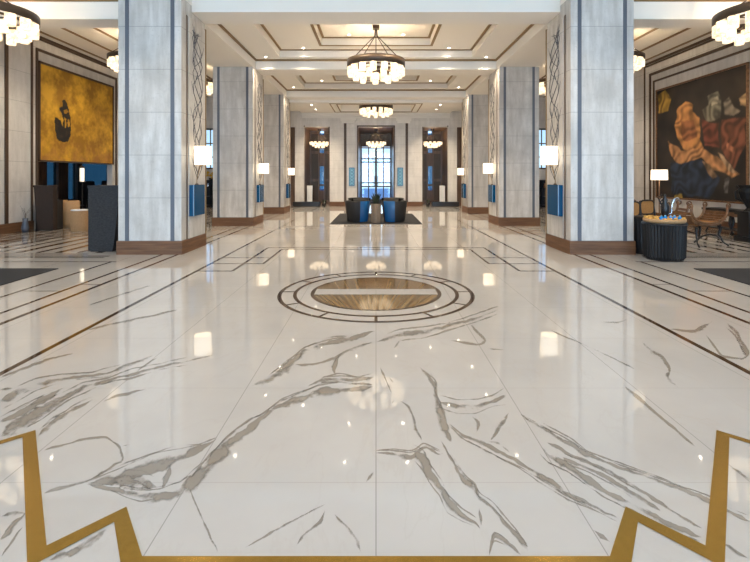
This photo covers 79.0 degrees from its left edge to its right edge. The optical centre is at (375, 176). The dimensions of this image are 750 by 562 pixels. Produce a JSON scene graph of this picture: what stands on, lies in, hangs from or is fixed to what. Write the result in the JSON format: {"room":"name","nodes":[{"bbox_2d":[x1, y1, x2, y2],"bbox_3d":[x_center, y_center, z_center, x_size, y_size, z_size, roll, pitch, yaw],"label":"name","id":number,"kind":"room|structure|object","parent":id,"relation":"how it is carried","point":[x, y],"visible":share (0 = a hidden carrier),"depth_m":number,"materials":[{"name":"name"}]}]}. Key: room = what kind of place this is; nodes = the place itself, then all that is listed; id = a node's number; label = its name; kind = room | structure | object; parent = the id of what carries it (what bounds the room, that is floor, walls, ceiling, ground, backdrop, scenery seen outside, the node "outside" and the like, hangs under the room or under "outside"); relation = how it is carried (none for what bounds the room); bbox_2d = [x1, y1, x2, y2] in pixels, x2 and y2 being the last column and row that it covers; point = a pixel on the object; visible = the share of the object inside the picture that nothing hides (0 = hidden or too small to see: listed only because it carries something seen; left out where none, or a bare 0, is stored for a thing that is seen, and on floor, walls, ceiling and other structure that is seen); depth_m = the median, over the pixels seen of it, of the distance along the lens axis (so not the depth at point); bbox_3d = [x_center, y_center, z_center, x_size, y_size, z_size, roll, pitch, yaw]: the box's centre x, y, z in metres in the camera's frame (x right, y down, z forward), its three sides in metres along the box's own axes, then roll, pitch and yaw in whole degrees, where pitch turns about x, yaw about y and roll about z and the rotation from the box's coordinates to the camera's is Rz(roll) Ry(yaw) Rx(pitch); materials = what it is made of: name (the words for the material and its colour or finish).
{"room":"lobby","nodes":[
{"label":"lobby","id":0,"kind":"room"},
{"bbox_2d":[0,33,117,228],"bbox_3d":[-9.900,-1.310,8.650,0.200,5.620,29.300,0,0,0],"label":"wall","id":1,"kind":"structure","parent":0,"point":[20,54],"depth_m":12.69,"materials":[{"name":"stone"}]},
{"bbox_2d":[0,221,33,234],"bbox_3d":[-9.775,1.370,8.650,0.050,0.260,29.300,0,0,0],"label":"baseboard","id":2,"kind":"structure","parent":1,"relation":"attached to","point":[11,227],"depth_m":12.24,"materials":[{"name":"brown wood"}]},
{"bbox_2d":[38,61,113,164],"bbox_3d":[-9.770,-1.915,15.045,0.060,2.910,3.750,0,0,0],"label":"painting","id":3,"kind":"object","parent":1,"relation":"attached to","point":[76,111],"visible":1,"depth_m":14.65,"materials":[{"name":"paint"}]},
{"bbox_2d":[4,33,749,223],"bbox_3d":[0.000,-1.430,8.650,19.600,5.340,29.300,0,0,0],"label":"trim","id":4,"kind":"structure","parent":1,"relation":"attached to","point":[6,47],"depth_m":13.29,"materials":[{"name":"brown wood"}]},
{"bbox_2d":[38,161,81,199],"bbox_3d":[-11.100,0.250,17.200,2.200,2.500,9.200,0,0,0],"label":"wall","id":5,"kind":"structure","parent":0,"point":[61,168],"depth_m":17.36,"materials":[{"name":"brown wood"}]},
{"bbox_2d":[47,162,55,184],"bbox_3d":[-12.110,0.275,16.900,0.020,1.750,0.600,0,0,0],"label":"window","id":6,"kind":"structure","parent":5,"relation":"in","point":[51,166],"depth_m":16.97,"materials":[{"name":"blue glass"}]},
{"bbox_2d":[68,163,74,198],"bbox_3d":[-12.110,0.275,18.025,0.020,1.750,0.550,0,0,0],"label":"window","id":7,"kind":"structure","parent":5,"relation":"in","point":[71,166],"depth_m":18.08,"materials":[{"name":"blue glass"}]},
{"bbox_2d":[82,163,106,184],"bbox_3d":[-12.110,0.275,19.600,0.020,1.750,2.000,0,0,0],"label":"window","id":8,"kind":"structure","parent":5,"relation":"in","point":[97,173],"depth_m":19.70,"materials":[{"name":"blue glass"}]},
{"bbox_2d":[305,128,328,201],"bbox_3d":[-3.035,-0.600,24.625,1.530,4.200,1.950,0,0,0],"label":"door frame","id":9,"kind":"structure","parent":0,"point":[307,130],"depth_m":24.58,"materials":[{"name":"brown wood"}]},
{"bbox_2d":[310,131,329,203],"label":"door","id":10,"kind":"structure","parent":9,"relation":"in","point":[319,157],"depth_m":25.50,"materials":[{"name":"brown wood"}]},
{"bbox_2d":[0,0,744,112],"bbox_3d":[0.000,-3.785,8.650,20.000,1.070,29.900,0,0,0],"label":"ceiling","id":11,"kind":"structure","parent":0,"point":[288,22],"depth_m":12.62,"materials":[{"name":"white paint"}]},
{"bbox_2d":[0,0,39,45],"bbox_3d":[-7.340,-3.180,8.620,1.580,1.040,1.580,0,0,0],"label":"chandelier","id":12,"kind":"object","parent":11,"relation":"hanging from","point":[27,31],"visible":1,"depth_m":8.61,"materials":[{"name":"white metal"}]},
{"bbox_2d":[107,48,117,71],"bbox_3d":[-6.800,-3.529,12.900,1.440,1.142,1.440,0,0,0],"label":"chandelier","id":13,"kind":"object","parent":11,"relation":"hanging from","point":[112,62],"visible":0.16,"depth_m":12.35,"materials":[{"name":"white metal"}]},
{"bbox_2d":[206,75,212,94],"bbox_3d":[-6.300,-3.529,16.000,1.440,1.142,1.440,0,0,0],"label":"chandelier","id":14,"kind":"object","parent":11,"relation":"hanging from","point":[209,88],"visible":0.16,"depth_m":15.70,"materials":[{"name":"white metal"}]},
{"bbox_2d":[309,129,328,147],"bbox_3d":[-3.030,-2.070,24.450,1.080,1.001,1.080,0,0,0],"label":"chandelier","id":15,"kind":"object","parent":11,"relation":"hanging from","point":[322,143],"visible":0.98,"depth_m":24.20,"materials":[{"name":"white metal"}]},
{"bbox_2d":[0,0,749,111],"bbox_3d":[0.000,-3.676,16.340,19.560,0.883,13.920,0,0,0],"label":"trim","id":16,"kind":"structure","parent":11,"relation":"attached to","point":[220,25],"depth_m":13.89,"materials":[{"name":"brown wood"}]},
{"bbox_2d":[347,25,404,84],"bbox_3d":[0.000,-3.380,12.400,1.580,1.480,1.580,0,0,0],"label":"chandelier","id":17,"kind":"object","parent":11,"relation":"hanging from","point":[355,71],"visible":1,"depth_m":11.94,"materials":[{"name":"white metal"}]},
{"bbox_2d":[359,105,392,117],"bbox_3d":[0.000,-3.250,21.400,1.580,0.800,1.580,0,0,0],"label":"chandelier","id":18,"kind":"object","parent":11,"relation":"hanging from","point":[365,110],"visible":0.93,"depth_m":20.93,"materials":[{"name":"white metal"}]},
{"bbox_2d":[539,75,545,95],"bbox_3d":[6.300,-3.529,16.000,1.440,1.142,1.440,0,0,0],"label":"chandelier","id":19,"kind":"object","parent":11,"relation":"hanging from","point":[542,88],"visible":0.17,"depth_m":15.73,"materials":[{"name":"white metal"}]},
{"bbox_2d":[634,48,644,70],"bbox_3d":[6.800,-3.529,12.900,1.440,1.142,1.440,0,0,0],"label":"chandelier","id":20,"kind":"object","parent":11,"relation":"hanging from","point":[639,62],"visible":0.17,"depth_m":12.35,"materials":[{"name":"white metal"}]},
{"bbox_2d":[712,0,749,45],"bbox_3d":[7.340,-3.180,8.620,1.580,1.040,1.580,0,0,0],"label":"chandelier","id":21,"kind":"object","parent":11,"relation":"hanging from","point":[725,31],"visible":1,"depth_m":8.68,"materials":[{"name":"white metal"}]},
{"bbox_2d":[0,188,749,561],"bbox_3d":[0.000,1.549,26.500,28.000,0.102,67.000,0,0,0],"label":"floor","id":22,"kind":"structure","parent":0,"point":[179,392],"depth_m":3.14,"materials":[{"name":"white stone"}]},
{"bbox_2d":[21,208,28,232],"bbox_3d":[-9.503,1.133,12.343,0.215,0.734,0.364,0,0,0],"label":"vase","id":23,"kind":"object","parent":22,"relation":"on","point":[25,225],"visible":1,"depth_m":12.30,"materials":[{"name":"grey metal"}]},
{"bbox_2d":[0,268,57,285],"bbox_3d":[-6.790,1.494,5.810,3.220,0.012,3.220,0,0,0],"label":"floor mat","id":24,"kind":"object","parent":22,"relation":"on","point":[7,275],"visible":1,"depth_m":7.02,"materials":[{"name":"grey carpet"}]},
{"bbox_2d":[33,185,62,229],"bbox_3d":[-9.367,0.865,13.008,0.645,1.270,0.525,0,0,0],"label":"stand","id":25,"kind":"object","parent":22,"relation":"on","point":[49,210],"visible":1,"depth_m":12.76,"materials":[{"name":"black paint"}]},
{"bbox_2d":[63,200,79,227],"bbox_3d":[-9.208,1.100,13.682,0.619,0.800,0.580,0,0,23],"label":"tub chair","id":26,"kind":"object","parent":22,"relation":"on","point":[68,206],"visible":0.33,"depth_m":13.44,"materials":[{"name":"fabric"}]},
{"bbox_2d":[70,209,87,230],"bbox_3d":[-8.300,1.200,12.750,0.450,0.600,0.450,0,0,0],"label":"side table","id":27,"kind":"object","parent":22,"relation":"on","point":[78,218],"visible":0.89,"depth_m":12.57,"materials":[{"name":"beige wood"}]},
{"bbox_2d":[68,181,94,208],"bbox_3d":[-11.000,0.825,17.020,0.740,1.350,0.640,0,0,0],"label":"armchair","id":28,"kind":"object","parent":22,"relation":"on","point":[85,189],"visible":0.27,"depth_m":17.22,"materials":[{"name":"black fabric"}]},
{"bbox_2d":[79,166,84,208],"bbox_3d":[-9.200,0.570,14.250,0.280,1.860,0.280,0,0,0],"label":"floor lamp","id":29,"kind":"object","parent":22,"relation":"on","point":[82,168],"visible":0.77,"depth_m":14.22,"materials":[{"name":"black paint"}]},
{"bbox_2d":[87,185,117,251],"bbox_3d":[-5.460,0.835,9.463,0.650,1.330,0.715,0,0,0],"label":"stand","id":30,"kind":"object","parent":22,"relation":"on","point":[102,199],"visible":0.62,"depth_m":9.12,"materials":[{"name":"black paint"}]},
{"bbox_2d":[116,0,206,254],"bbox_3d":[-4.378,-1.000,9.415,1.286,5.000,1.272,0,0,0],"label":"marble column","id":31,"kind":"structure","parent":22,"relation":"on","point":[162,43],"depth_m":8.81,"materials":[{"name":"white stone"}]},
{"bbox_2d":[189,184,204,215],"bbox_3d":[-3.704,0.475,9.430,0.091,0.630,0.620,0,0,0],"label":"console","id":32,"kind":"object","parent":31,"relation":"attached to","point":[196,192],"visible":1,"depth_m":9.29,"materials":[{"name":"blue paint"}]},
{"bbox_2d":[194,146,211,184],"bbox_3d":[-3.575,-0.235,9.400,0.340,0.790,0.340,0,0,0],"label":"table lamp","id":33,"kind":"object","parent":32,"relation":"on","point":[202,155],"visible":1,"depth_m":9.26,"materials":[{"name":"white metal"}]},
{"bbox_2d":[206,180,212,206],"bbox_3d":[-8.300,0.825,22.950,1.500,1.350,0.400,0,0,0],"label":"display cabinet","id":34,"kind":"object","parent":22,"relation":"on","point":[209,191],"visible":0.25,"depth_m":23.04,"materials":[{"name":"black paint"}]},
{"bbox_2d":[206,171,212,179],"bbox_3d":[-8.306,-0.080,22.904,0.645,0.460,0.332,0,0,0],"label":"flower arrangement","id":35,"kind":"object","parent":34,"relation":"on","point":[209,175],"visible":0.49,"depth_m":22.82,"materials":[{"name":"brown plant"}]},
{"bbox_2d":[212,67,263,225],"bbox_3d":[-4.378,-0.935,14.525,1.286,4.870,1.272,0,0,0],"label":"marble column","id":36,"kind":"structure","parent":22,"relation":"on","point":[238,92],"depth_m":13.92,"materials":[{"name":"white stone"}]},
{"bbox_2d":[257,185,263,201],"bbox_3d":[-3.704,0.525,14.580,0.091,0.550,0.600,0,0,0],"label":"console","id":37,"kind":"object","parent":36,"relation":"attached to","point":[260,188],"visible":1,"depth_m":14.44,"materials":[{"name":"blue paint"}]},
{"bbox_2d":[259,163,268,184],"bbox_3d":[-3.575,-0.090,14.500,0.320,0.680,0.320,0,0,0],"label":"table lamp","id":38,"kind":"object","parent":37,"relation":"on","point":[263,167],"visible":1,"depth_m":14.37,"materials":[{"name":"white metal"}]},
{"bbox_2d":[264,95,289,213],"bbox_3d":[-4.378,-0.935,19.205,1.286,4.870,1.272,0,0,0],"label":"marble column","id":39,"kind":"structure","parent":22,"relation":"on","point":[276,107],"depth_m":18.60,"materials":[{"name":"white stone"}]},
{"bbox_2d":[286,184,289,197],"bbox_3d":[-3.704,0.585,19.225,0.091,0.590,0.550,0,0,0],"label":"console","id":40,"kind":"object","parent":39,"relation":"attached to","point":[287,185],"visible":0.95,"depth_m":19.00,"materials":[{"name":"blue paint"}]},
{"bbox_2d":[288,168,294,183],"bbox_3d":[-3.575,-0.040,19.200,0.268,0.660,0.268,0,0,45],"label":"table lamp","id":41,"kind":"object","parent":40,"relation":"on","point":[291,171],"visible":1,"depth_m":19.09,"materials":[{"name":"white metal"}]},
{"bbox_2d":[293,202,320,206],"bbox_3d":[-3.500,1.375,23.000,1.360,0.250,0.280,0,0,0],"label":"bench","id":42,"kind":"object","parent":22,"relation":"on","point":[295,204],"visible":1,"depth_m":22.86,"materials":[{"name":"black paint"}]},
{"bbox_2d":[307,186,312,201],"bbox_3d":[-3.480,0.975,23.894,0.280,1.050,0.112,0,0,0],"label":"screen","id":43,"kind":"object","parent":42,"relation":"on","point":[309,188],"visible":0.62,"depth_m":23.85,"materials":[{"name":"white ceramic"}]},
{"bbox_2d":[0,430,749,561],"bbox_3d":[0.000,1.497,2.117,6.400,0.001,1.153,0,0,0],"label":"trim","id":44,"kind":"structure","parent":22,"relation":"on","point":[128,547],"depth_m":1.90,"materials":[{"name":"gold metal"}]},
{"bbox_2d":[277,272,474,322],"bbox_3d":[0.000,1.498,5.940,2.520,0.001,2.520,0,0,0],"label":"medallion","id":45,"kind":"structure","parent":22,"relation":"on","point":[372,293],"depth_m":5.80,"materials":[{"name":"brown stone"}]},
{"bbox_2d":[330,213,421,223],"bbox_3d":[0.000,1.494,16.525,2.940,0.012,4.150,0,0,0],"label":"area rug","id":46,"kind":"object","parent":22,"relation":"on","point":[341,218],"visible":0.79,"depth_m":15.57,"materials":[{"name":"grey carpet"}]},
{"bbox_2d":[345,200,369,222],"bbox_3d":[-0.628,1.137,15.111,0.856,0.703,0.765,0,0,29],"label":"barrel chair","id":47,"kind":"object","parent":46,"relation":"on","point":[356,211],"visible":1,"depth_m":14.81,"materials":[{"name":"black leather"}]},
{"bbox_2d":[348,197,370,209],"bbox_3d":[-0.640,1.137,17.137,0.850,0.703,0.765,0,0,-29],"label":"barrel chair","id":48,"kind":"object","parent":46,"relation":"on","point":[353,198],"visible":0.17,"depth_m":17.40,"materials":[{"name":"brown fabric"}]},
{"bbox_2d":[371,192,380,222],"bbox_3d":[0.013,0.985,14.853,0.370,1.005,0.330,0,0,-13],"label":"potted plant","id":49,"kind":"object","parent":46,"relation":"on","point":[375,206],"visible":0.99,"depth_m":14.74,"materials":[{"name":"grey plant"}]},
{"bbox_2d":[381,197,403,209],"bbox_3d":[0.640,1.137,17.137,0.850,0.703,0.765,0,0,29],"label":"barrel chair","id":50,"kind":"object","parent":46,"relation":"on","point":[386,198],"visible":0.16,"depth_m":17.40,"materials":[{"name":"brown fabric"}]},
{"bbox_2d":[382,200,406,222],"bbox_3d":[0.628,1.137,15.111,0.855,0.703,0.765,0,0,-29],"label":"barrel chair","id":51,"kind":"object","parent":46,"relation":"on","point":[393,211],"visible":1,"depth_m":14.81,"materials":[{"name":"blue fabric"}]},
{"bbox_2d":[426,199,429,206],"bbox_3d":[2.620,1.291,22.953,0.300,0.419,0.293,0,0,0],"label":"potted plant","id":52,"kind":"object","parent":22,"relation":"on","point":[427,200],"visible":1,"depth_m":22.89,"materials":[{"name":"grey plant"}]},
{"bbox_2d":[439,186,444,201],"bbox_3d":[3.480,0.975,23.894,0.280,1.050,0.112,0,0,0],"label":"screen","id":53,"kind":"object","parent":22,"relation":"on","point":[441,188],"visible":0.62,"depth_m":23.85,"materials":[{"name":"white ceramic"}]},
{"bbox_2d":[431,202,458,206],"bbox_3d":[3.500,1.375,23.000,1.360,0.250,0.280,0,0,0],"label":"bench","id":54,"kind":"object","parent":22,"relation":"on","point":[433,204],"visible":1,"depth_m":22.86,"materials":[{"name":"black paint"}]},
{"bbox_2d":[462,95,487,213],"bbox_3d":[4.378,-0.935,19.205,1.286,4.870,1.272,0,0,0],"label":"marble column","id":55,"kind":"structure","parent":22,"relation":"on","point":[474,107],"depth_m":18.60,"materials":[{"name":"white stone"}]},
{"bbox_2d":[462,184,465,197],"bbox_3d":[3.704,0.585,19.225,0.091,0.590,0.550,0,0,0],"label":"console","id":56,"kind":"object","parent":55,"relation":"attached to","point":[463,185],"visible":0.95,"depth_m":19.00,"materials":[{"name":"blue paint"}]},
{"bbox_2d":[457,168,463,183],"bbox_3d":[3.575,-0.040,19.200,0.268,0.660,0.268,0,0,45],"label":"table lamp","id":57,"kind":"object","parent":56,"relation":"on","point":[460,171],"visible":1,"depth_m":19.09,"materials":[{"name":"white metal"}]},
{"bbox_2d":[488,67,539,225],"bbox_3d":[4.378,-0.935,14.525,1.286,4.870,1.272,0,0,0],"label":"marble column","id":58,"kind":"structure","parent":22,"relation":"on","point":[513,92],"depth_m":13.92,"materials":[{"name":"white stone"}]},
{"bbox_2d":[488,185,494,201],"bbox_3d":[3.704,0.525,14.580,0.091,0.550,0.600,0,0,0],"label":"console","id":59,"kind":"object","parent":58,"relation":"attached to","point":[491,188],"visible":1,"depth_m":14.44,"materials":[{"name":"blue paint"}]},
{"bbox_2d":[483,163,492,184],"bbox_3d":[3.575,-0.090,14.500,0.320,0.680,0.320,0,0,0],"label":"table lamp","id":60,"kind":"object","parent":59,"relation":"on","point":[487,167],"visible":1,"depth_m":14.37,"materials":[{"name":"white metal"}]},
{"bbox_2d":[539,180,545,206],"bbox_3d":[8.300,0.825,22.950,1.500,1.350,0.400,0,0,0],"label":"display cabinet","id":61,"kind":"object","parent":22,"relation":"on","point":[542,191],"visible":0.27,"depth_m":23.04,"materials":[{"name":"black paint"}]},
{"bbox_2d":[545,0,635,254],"bbox_3d":[4.378,-1.000,9.415,1.286,5.000,1.272,0,0,0],"label":"marble column","id":62,"kind":"structure","parent":22,"relation":"on","point":[590,43],"depth_m":8.81,"materials":[{"name":"white stone"}]},
{"bbox_2d":[547,184,562,215],"bbox_3d":[3.704,0.475,9.430,0.091,0.630,0.620,0,0,0],"label":"console","id":63,"kind":"object","parent":62,"relation":"attached to","point":[554,192],"visible":1,"depth_m":9.29,"materials":[{"name":"blue paint"}]},
{"bbox_2d":[540,146,557,184],"bbox_3d":[3.575,-0.235,9.400,0.340,0.790,0.340,0,0,0],"label":"table lamp","id":64,"kind":"object","parent":63,"relation":"on","point":[548,154],"visible":1,"depth_m":9.26,"materials":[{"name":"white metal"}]},
{"bbox_2d":[634,201,640,214],"bbox_3d":[5.580,1.010,9.742,0.480,0.981,0.505,0,0,0],"label":"cane chair","id":65,"kind":"object","parent":22,"relation":"on","point":[637,207],"visible":0.23,"depth_m":9.96,"materials":[{"name":"beige wicker"}]},
{"bbox_2d":[634,215,643,253],"bbox_3d":[5.310,1.140,9.000,0.510,0.720,0.510,0,0,0],"label":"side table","id":66,"kind":"object","parent":22,"relation":"on","point":[637,218],"visible":0.21,"depth_m":8.87,"materials":[{"name":"black paint"}]},
{"bbox_2d":[639,199,655,215],"bbox_3d":[6.343,1.010,10.322,0.480,0.981,0.505,0,0,-17],"label":"cane chair","id":67,"kind":"object","parent":22,"relation":"on","point":[647,206],"visible":0.56,"depth_m":10.53,"materials":[{"name":"beige wicker"}]},
{"bbox_2d":[650,170,667,215],"bbox_3d":[7.470,0.655,12.000,0.400,1.690,0.400,0,0,0],"label":"floor lamp","id":68,"kind":"object","parent":22,"relation":"on","point":[659,175],"visible":0.68,"depth_m":11.86,"materials":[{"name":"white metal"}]},
{"bbox_2d":[634,199,691,216],"bbox_3d":[7.000,1.035,11.200,1.170,0.935,0.765,0,0,11],"label":"armchair","id":69,"kind":"object","parent":22,"relation":"on","point":[677,201],"visible":0.21,"depth_m":11.21,"materials":[{"name":"black paint"}]},
{"bbox_2d":[641,221,687,261],"bbox_3d":[5.270,1.163,8.320,0.730,0.675,0.730,0,0,0],"label":"table","id":70,"kind":"object","parent":22,"relation":"on","point":[661,242],"visible":0.84,"depth_m":8.05,"materials":[{"name":"black leather"}]},
{"bbox_2d":[642,215,686,223],"bbox_3d":[5.270,0.768,8.320,0.690,0.114,0.690,0,0,0],"label":"serving tray","id":71,"kind":"object","parent":70,"relation":"on","point":[649,218],"visible":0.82,"depth_m":8.08,"materials":[{"name":"gold metal"}]},
{"bbox_2d":[657,194,680,216],"bbox_3d":[5.447,0.555,8.440,0.414,0.500,0.150,0,0,0],"label":"urn","id":72,"kind":"object","parent":71,"relation":"on","point":[664,208],"visible":0.88,"depth_m":8.41,"materials":[{"name":"black ceramic"}]},
{"bbox_2d":[668,202,730,247],"bbox_3d":[7.150,1.035,10.100,1.170,0.935,0.765,0,0,-14],"label":"armchair","id":73,"kind":"object","parent":22,"relation":"on","point":[705,219],"visible":0.86,"depth_m":9.94,"materials":[{"name":"black paint"}]},
{"bbox_2d":[694,268,749,284],"bbox_3d":[6.790,1.494,5.810,3.220,0.012,3.220,0,0,0],"label":"floor mat","id":74,"kind":"object","parent":22,"relation":"on","point":[742,275],"visible":1,"depth_m":7.02,"materials":[{"name":"grey carpet"}]},
{"bbox_2d":[702,207,744,235],"bbox_3d":[9.300,1.176,11.900,0.509,0.672,1.500,0,0,0],"label":"console table","id":75,"kind":"object","parent":22,"relation":"on","point":[731,215],"visible":0.38,"depth_m":11.93,"materials":[{"name":"black paint"}]},
{"bbox_2d":[707,226,736,231],"bbox_3d":[9.300,1.365,11.900,0.400,0.030,1.360,0,0,0],"label":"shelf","id":76,"kind":"object","parent":75,"relation":"attached to","point":[731,229],"depth_m":11.93,"materials":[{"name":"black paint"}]},
{"bbox_2d":[733,185,749,242],"bbox_3d":[8.720,0.845,10.600,0.616,1.310,0.616,0,0,37],"label":"urn","id":77,"kind":"object","parent":22,"relation":"on","point":[743,191],"visible":1,"depth_m":10.56,"materials":[{"name":"black paint"}]},
{"bbox_2d":[735,185,749,211],"bbox_3d":[8.720,0.495,10.600,0.580,0.610,0.580,0,0,0],"label":"bowl","id":78,"kind":"object","parent":77,"relation":"on","point":[743,191],"depth_m":10.55,"materials":[{"name":"black leather"}]},
{"bbox_2d":[206,97,545,205],"bbox_3d":[0.000,-1.325,23.475,19.600,5.650,0.350,0,0,0],"label":"wall","id":79,"kind":"structure","parent":0,"point":[336,126],"depth_m":23.30,"materials":[{"name":"stone"}]},
{"bbox_2d":[206,128,212,168],"bbox_3d":[-8.150,-1.450,23.440,1.500,2.100,0.080,0,0,0],"label":"window","id":80,"kind":"structure","parent":79,"relation":"in","point":[210,129],"depth_m":23.41,"materials":[{"name":"blue metal"}]},
{"bbox_2d":[291,127,294,205],"bbox_3d":[-4.285,-0.535,23.595,0.270,4.070,0.090,0,0,0],"label":"door","id":81,"kind":"structure","parent":79,"relation":"in","point":[292,128],"depth_m":23.55,"materials":[{"name":"brown wood"}]},
{"bbox_2d":[349,168,354,185],"bbox_3d":[-1.240,-0.015,23.270,0.290,0.930,0.060,0,0,0],"label":"wall plaque","id":82,"kind":"object","parent":79,"relation":"attached to","point":[351,170],"visible":1,"depth_m":23.26,"materials":[{"name":"teal glass"}]},
{"bbox_2d":[304,123,447,201],"bbox_3d":[0.000,-0.625,23.285,7.400,4.250,0.030,0,0,0],"label":"trim","id":83,"kind":"structure","parent":79,"relation":"attached to","point":[345,124],"depth_m":23.27,"materials":[{"name":"brown wood"}]},
{"bbox_2d":[302,113,449,122],"bbox_3d":[0.000,-3.000,23.190,7.540,0.500,0.220,0,0,0],"label":"trim","id":84,"kind":"structure","parent":79,"relation":"attached to","point":[345,117],"depth_m":23.08,"materials":[{"name":"white paint"}]},
{"bbox_2d":[330,202,421,205],"bbox_3d":[0.000,1.383,23.275,19.600,0.235,0.050,0,0,0],"label":"baseboard","id":85,"kind":"structure","parent":79,"relation":"attached to","point":[331,203],"depth_m":23.25,"materials":[{"name":"brown wood"}]},
{"bbox_2d":[397,168,402,185],"bbox_3d":[1.240,-0.015,23.270,0.290,0.930,0.060,0,0,0],"label":"wall plaque","id":86,"kind":"object","parent":79,"relation":"attached to","point":[399,170],"visible":1,"depth_m":23.26,"materials":[{"name":"blue glass"}]},
{"bbox_2d":[457,127,460,205],"bbox_3d":[4.285,-0.535,23.595,0.270,4.070,0.090,0,0,0],"label":"door","id":87,"kind":"structure","parent":79,"relation":"in","point":[458,128],"depth_m":23.55,"materials":[{"name":"brown wood"}]},
{"bbox_2d":[539,128,545,168],"bbox_3d":[8.150,-1.450,23.440,1.500,2.100,0.080,0,0,0],"label":"window","id":88,"kind":"structure","parent":79,"relation":"in","point":[541,129],"depth_m":23.41,"materials":[{"name":"blue glass"}]},
{"bbox_2d":[358,128,393,196],"bbox_3d":[0.000,-0.600,25.375,2.034,4.200,3.450,0,0,0],"label":"door frame","id":89,"kind":"structure","parent":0,"point":[360,130],"depth_m":25.28,"materials":[{"name":"brown wood"}]},
{"bbox_2d":[361,134,390,201],"bbox_3d":[0.000,-0.535,27.052,1.834,4.070,0.155,0,0,0],"label":"door","id":90,"kind":"structure","parent":89,"relation":"in","point":[364,137],"depth_m":27.05,"materials":[{"name":"brown metal"}]},
{"bbox_2d":[366,129,385,147],"bbox_3d":[0.000,-2.070,24.450,1.080,1.001,1.080,0,0,0],"label":"chandelier","id":91,"kind":"object","parent":89,"relation":"hanging from","point":[368,142],"visible":1,"depth_m":24.21,"materials":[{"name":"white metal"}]},
{"bbox_2d":[423,128,446,201],"bbox_3d":[3.035,-0.600,24.625,1.530,4.200,1.950,0,0,0],"label":"door frame","id":92,"kind":"structure","parent":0,"point":[444,130],"depth_m":24.58,"materials":[{"name":"brown wood"}]},
{"bbox_2d":[422,131,441,203],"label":"door","id":93,"kind":"structure","parent":92,"relation":"in","point":[432,157],"depth_m":25.50,"materials":[{"name":"brown wood"}]},
{"bbox_2d":[423,129,442,147],"bbox_3d":[3.030,-2.070,24.450,1.080,1.001,1.080,0,0,0],"label":"chandelier","id":94,"kind":"object","parent":92,"relation":"hanging from","point":[434,143],"visible":0.99,"depth_m":24.20,"materials":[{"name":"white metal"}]},
{"bbox_2d":[634,32,749,222],"bbox_3d":[9.900,-1.310,8.650,0.200,5.620,29.300,0,0,0],"label":"wall","id":95,"kind":"structure","parent":0,"point":[743,57],"depth_m":15.56,"materials":[{"name":"paint"}]},
{"bbox_2d":[651,212,736,231],"bbox_3d":[9.775,1.370,8.650,0.050,0.260,29.300,0,0,0],"label":"baseboard","id":96,"kind":"structure","parent":95,"relation":"attached to","point":[725,224],"depth_m":12.73,"materials":[{"name":"brown wood"}]},
{"bbox_2d":[655,62,749,203],"bbox_3d":[9.770,-1.150,13.895,0.060,3.740,3.930,0,0,0],"label":"painting","id":97,"kind":"object","parent":95,"relation":"attached to","point":[702,123],"visible":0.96,"depth_m":13.49,"materials":[{"name":"paint"}]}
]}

